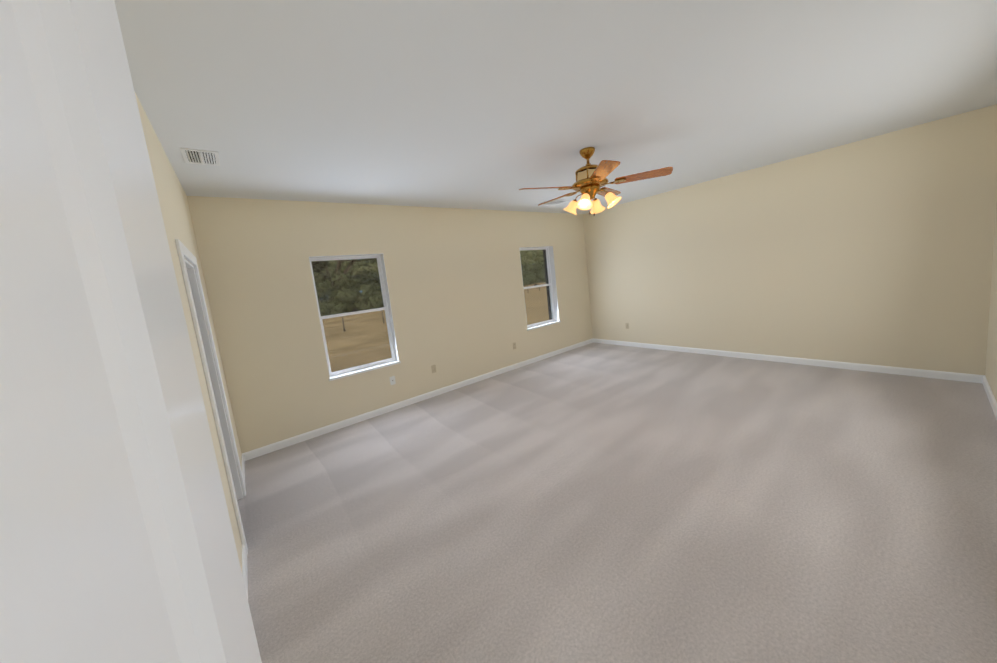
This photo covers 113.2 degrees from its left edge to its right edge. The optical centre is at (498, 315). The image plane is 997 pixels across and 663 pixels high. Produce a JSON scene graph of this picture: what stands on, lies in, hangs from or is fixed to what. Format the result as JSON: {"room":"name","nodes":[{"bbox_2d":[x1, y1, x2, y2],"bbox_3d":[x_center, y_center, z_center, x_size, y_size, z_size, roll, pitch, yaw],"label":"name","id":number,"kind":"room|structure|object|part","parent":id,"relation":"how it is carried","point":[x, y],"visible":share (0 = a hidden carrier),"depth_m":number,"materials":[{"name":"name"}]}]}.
{"room":"empty bedroom","nodes":[
{"label":"empty bedroom","id":0,"kind":"room"},
{"bbox_2d":[0,0,261,662],"bbox_3d":[0.000,0.593,0.025,0.119,2.030,0.810,-11,8,-34],"label":"door","id":1,"kind":"structure","parent":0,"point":[117,543],"depth_m":0.16,"materials":[{"name":"white"}]},
{"bbox_2d":[135,93,242,570],"bbox_3d":[-1.369,0.237,1.331,0.120,2.850,4.871,-11,8,-37],"label":"wall","id":2,"kind":"structure","parent":0,"point":[174,207],"depth_m":1.96,"materials":[{"name":"paint"}]},
{"bbox_2d":[175,239,247,554],"bbox_3d":[-2.084,0.558,2.349,0.138,2.035,0.920,-11,8,-37],"label":"trim","id":3,"kind":"structure","parent":2,"relation":"attached to","point":[200,320],"depth_m":2.59,"materials":[{"name":"white wood"}]},
{"bbox_2d":[242,454,245,488],"bbox_3d":[-2.444,1.491,3.151,0.014,0.085,0.740,-11,8,-37],"label":"baseboard","id":4,"kind":"structure","parent":2,"relation":"attached to","point":[243,467],"depth_m":3.17,"materials":[{"name":"white wood"}]},
{"bbox_2d":[242,545,247,597],"bbox_3d":[-0.697,1.561,0.919,0.014,0.085,3.090,-11,8,-37],"label":"baseboard","id":5,"kind":"structure","parent":2,"relation":"attached to","point":[244,567],"depth_m":1.96,"materials":[{"name":"white wood"}]},
{"bbox_2d":[187,196,592,452],"bbox_3d":[-1.104,-0.188,4.693,8.100,2.850,0.120,-11,8,-37],"label":"wall","id":6,"kind":"structure","parent":0,"point":[455,286],"depth_m":4.22,"materials":[{"name":"paint"}]},
{"bbox_2d":[309,253,398,376],"bbox_3d":[-1.809,-0.024,4.174,0.860,1.460,0.166,-11,8,-37],"label":"window","id":7,"kind":"structure","parent":6,"relation":"in","point":[389,306],"depth_m":4.26,"materials":[{"name":"white"}]},
{"bbox_3d":[-1.842,-0.030,4.216,0.850,1.441,0.060,-11,8,-37],"label":"left window sash","id":8,"kind":"part","parent":7,"relation":"part of","materials":[{"name":"clear glass"}]},
{"bbox_2d":[329,360,400,380],"bbox_3d":[-1.705,0.697,4.227,0.884,0.026,0.127,-11,8,-37],"label":"window sill","id":9,"kind":"structure","parent":6,"relation":"attached to","point":[359,371],"depth_m":4.18,"materials":[{"name":"white wood"}]},
{"bbox_2d":[390,376,395,384],"bbox_3d":[-1.413,0.868,4.398,0.070,0.114,0.016,-11,8,-37],"label":"outlet","id":10,"kind":"object","parent":6,"relation":"attached to","point":[392,380],"visible":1,"depth_m":4.40,"materials":[{"name":"white plastic"}]},
{"bbox_2d":[242,338,592,460],"bbox_3d":[-0.317,1.008,5.262,6.040,0.085,0.014,-11,8,-37],"label":"baseboard","id":11,"kind":"structure","parent":6,"relation":"attached to","point":[257,452],"depth_m":4.37,"materials":[{"name":"white wood"}]},
{"bbox_2d":[431,365,435,372],"bbox_3d":[-0.938,0.772,4.772,0.070,0.114,0.008,-11,8,-37],"label":"electrical outlet","id":12,"kind":"object","parent":6,"relation":"attached to","point":[433,367],"visible":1,"depth_m":4.77,"materials":[{"name":"beige plastic"}]},
{"bbox_2d":[519,246,558,328],"bbox_3d":[0.727,-0.536,6.142,0.860,1.460,0.166,-11,8,-37],"label":"window","id":13,"kind":"structure","parent":6,"relation":"in","point":[553,278],"depth_m":6.34,"materials":[{"name":"white"}]},
{"bbox_3d":[0.693,-0.541,6.183,0.850,1.441,0.060,-11,8,-37],"label":"right window sash","id":14,"kind":"part","parent":13,"relation":"part of","materials":[{"name":"clear glass"}]},
{"bbox_2d":[527,321,560,330],"bbox_3d":[0.831,0.185,6.195,0.884,0.026,0.127,-11,8,-37],"label":"window sill","id":15,"kind":"structure","parent":6,"relation":"attached to","point":[541,325],"depth_m":6.15,"materials":[{"name":"white stone"}]},
{"bbox_2d":[330,250,551,376],"bbox_3d":[-1.168,-0.019,4.820,8.100,3.400,0.150,-11,8,-37],"label":"wall","id":16,"kind":"structure","parent":0,"point":[547,288],"depth_m":6.52,"materials":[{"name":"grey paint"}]},
{"bbox_2d":[114,0,996,213],"bbox_3d":[0.719,-1.515,2.000,8.100,0.200,6.800,-11,8,-37],"label":"ceiling","id":17,"kind":"structure","parent":0,"point":[483,104],"depth_m":1.99,"materials":[{"name":"white paint"}]},
{"bbox_2d":[180,148,219,165],"bbox_3d":[-2.139,-1.137,2.370,0.200,0.011,0.285,-11,8,-37],"label":"ceiling vent","id":18,"kind":"object","parent":17,"relation":"in","point":[196,156],"visible":1,"depth_m":2.35,"materials":[{"name":"white metal"}]},
{"bbox_2d":[539,199,568,204],"bbox_3d":[0.890,-1.810,5.253,0.380,0.012,0.305,-11,8,-37],"label":"ceiling vent","id":19,"kind":"object","parent":17,"relation":"in","point":[557,201],"visible":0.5,"depth_m":5.28,"materials":[{"name":"white metal"}]},
{"bbox_2d":[519,147,672,215],"bbox_3d":[0.851,-1.256,3.158,1.353,0.611,1.324,-11,8,-37],"label":"fan","id":20,"kind":"object","parent":17,"relation":"hanging from","point":[591,179],"visible":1,"depth_m":3.02,"materials":[{"name":"brown wood"}]},
{"bbox_3d":[0.425,-1.164,3.006,0.477,0.038,0.142,-8,7,-15],"label":"blade","id":21,"kind":"part","parent":20,"relation":"part of","materials":[{"name":"brown wood"}]},
{"bbox_3d":[0.614,-1.244,3.508,0.142,0.038,0.477,-11,8,-33],"label":"blade","id":22,"kind":"part","parent":20,"relation":"part of","materials":[{"name":"brown wood"}]},
{"bbox_3d":[0.709,-1.057,3.250,0.149,0.144,0.142,-11,8,-37],"label":"lamp shade","id":23,"kind":"part","parent":20,"relation":"part of","materials":[{"name":"beige glass"}]},
{"bbox_3d":[0.777,-1.135,3.190,0.062,0.073,0.124,-11,8,-37],"label":"light arm","id":24,"kind":"part","parent":20,"relation":"part of"},
{"bbox_3d":[0.779,-1.031,2.967,0.142,0.144,0.149,-11,8,-37],"label":"lamp shade","id":25,"kind":"part","parent":20,"relation":"part of","materials":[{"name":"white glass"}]},
{"bbox_3d":[0.788,-1.052,2.983,0.067,0.082,0.053,-11,8,-37],"label":"bulb","id":26,"kind":"part","parent":20,"relation":"part of","materials":[{"name":"white glass"}]},
{"bbox_3d":[0.888,-1.050,3.143,0.038,0.131,0.026,-11,8,-37],"label":"chain","id":27,"kind":"part","parent":20,"relation":"part of","materials":[{"name":"gold metal"}]},
{"bbox_3d":[0.933,-1.157,3.232,0.124,0.073,0.062,-11,8,-37],"label":"light arm","id":28,"kind":"part","parent":20,"relation":"part of"},
{"bbox_3d":[0.992,-1.096,3.316,0.142,0.144,0.149,-11,8,-37],"label":"lamp shade","id":29,"kind":"part","parent":20,"relation":"part of","materials":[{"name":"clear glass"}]},
{"bbox_3d":[0.977,-1.144,3.075,0.062,0.073,0.124,-11,8,-37],"label":"light arm","id":30,"kind":"part","parent":20,"relation":"part of"},
{"bbox_3d":[0.847,-1.170,2.665,0.142,0.038,0.477,-6,7,3],"label":"blade","id":31,"kind":"part","parent":20,"relation":"part of","materials":[{"name":"brown wood"}]},
{"bbox_3d":[1.153,-1.300,3.477,0.142,0.038,0.477,-1,9,39],"label":"blade","id":32,"kind":"part","parent":20,"relation":"part of","materials":[{"name":"brown wood"}]},
{"bbox_3d":[1.061,-1.070,3.033,0.149,0.144,0.142,-11,8,-37],"label":"lamp shade","id":33,"kind":"part","parent":20,"relation":"part of","materials":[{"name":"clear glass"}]},
{"bbox_3d":[1.297,-1.254,2.956,0.477,0.038,0.142,-4,7,21],"label":"blade","id":34,"kind":"part","parent":20,"relation":"part of","materials":[{"name":"brown wood"}]},
{"bbox_2d":[237,342,996,662],"bbox_3d":[1.030,1.308,2.333,8.100,0.120,6.800,-11,8,-37],"label":"floor","id":35,"kind":"structure","parent":0,"point":[593,502],"depth_m":2.08,"materials":[{"name":"carpet"}]},
{"bbox_2d":[583,104,996,374],"bbox_3d":[4.009,-0.723,4.441,0.260,2.850,6.551,-11,8,-37],"label":"wall","id":36,"kind":"structure","parent":0,"point":[876,250],"depth_m":4.11,"materials":[{"name":"paint"}]},
{"bbox_2d":[593,338,983,382],"bbox_3d":[3.493,0.592,5.222,0.014,0.085,4.750,-11,8,-37],"label":"baseboard","id":37,"kind":"structure","parent":36,"relation":"attached to","point":[965,377],"depth_m":4.29,"materials":[{"name":"white wood"}]},
{"bbox_2d":[985,201,996,401],"bbox_3d":[2.451,-0.179,1.289,6.161,2.850,0.120,-11,8,-37],"label":"wall","id":38,"kind":"structure","parent":0,"point":[991,367],"depth_m":3.10,"materials":[{"name":"paint"}]},
{"bbox_2d":[982,375,996,419],"bbox_3d":[3.003,1.044,1.845,5.010,0.085,0.014,-11,8,-37],"label":"baseboard","id":39,"kind":"structure","parent":38,"relation":"attached to","point":[990,395],"depth_m":3.00,"materials":[{"name":"white wood"}]},
{"label":"outside","id":40,"kind":"structure","parent":0,"visible":0},
{"bbox_2d":[318,282,548,371],"bbox_3d":[-30.194,-4.711,86.829,220.000,0.300,164.980,-11,8,-37],"label":"ground","id":41,"kind":"structure","parent":40,"point":[360,327],"depth_m":15.44,"materials":[{"name":"brown soil"}]},
{"bbox_2d":[311,250,545,331],"bbox_3d":[2.471,-10.460,57.099,114.085,12.814,57.723,-11,8,-37],"label":"trees","id":42,"kind":"object","parent":41,"relation":"on","point":[357,278],"depth_m":32.75,"materials":[{"name":"green plant"}]}
]}

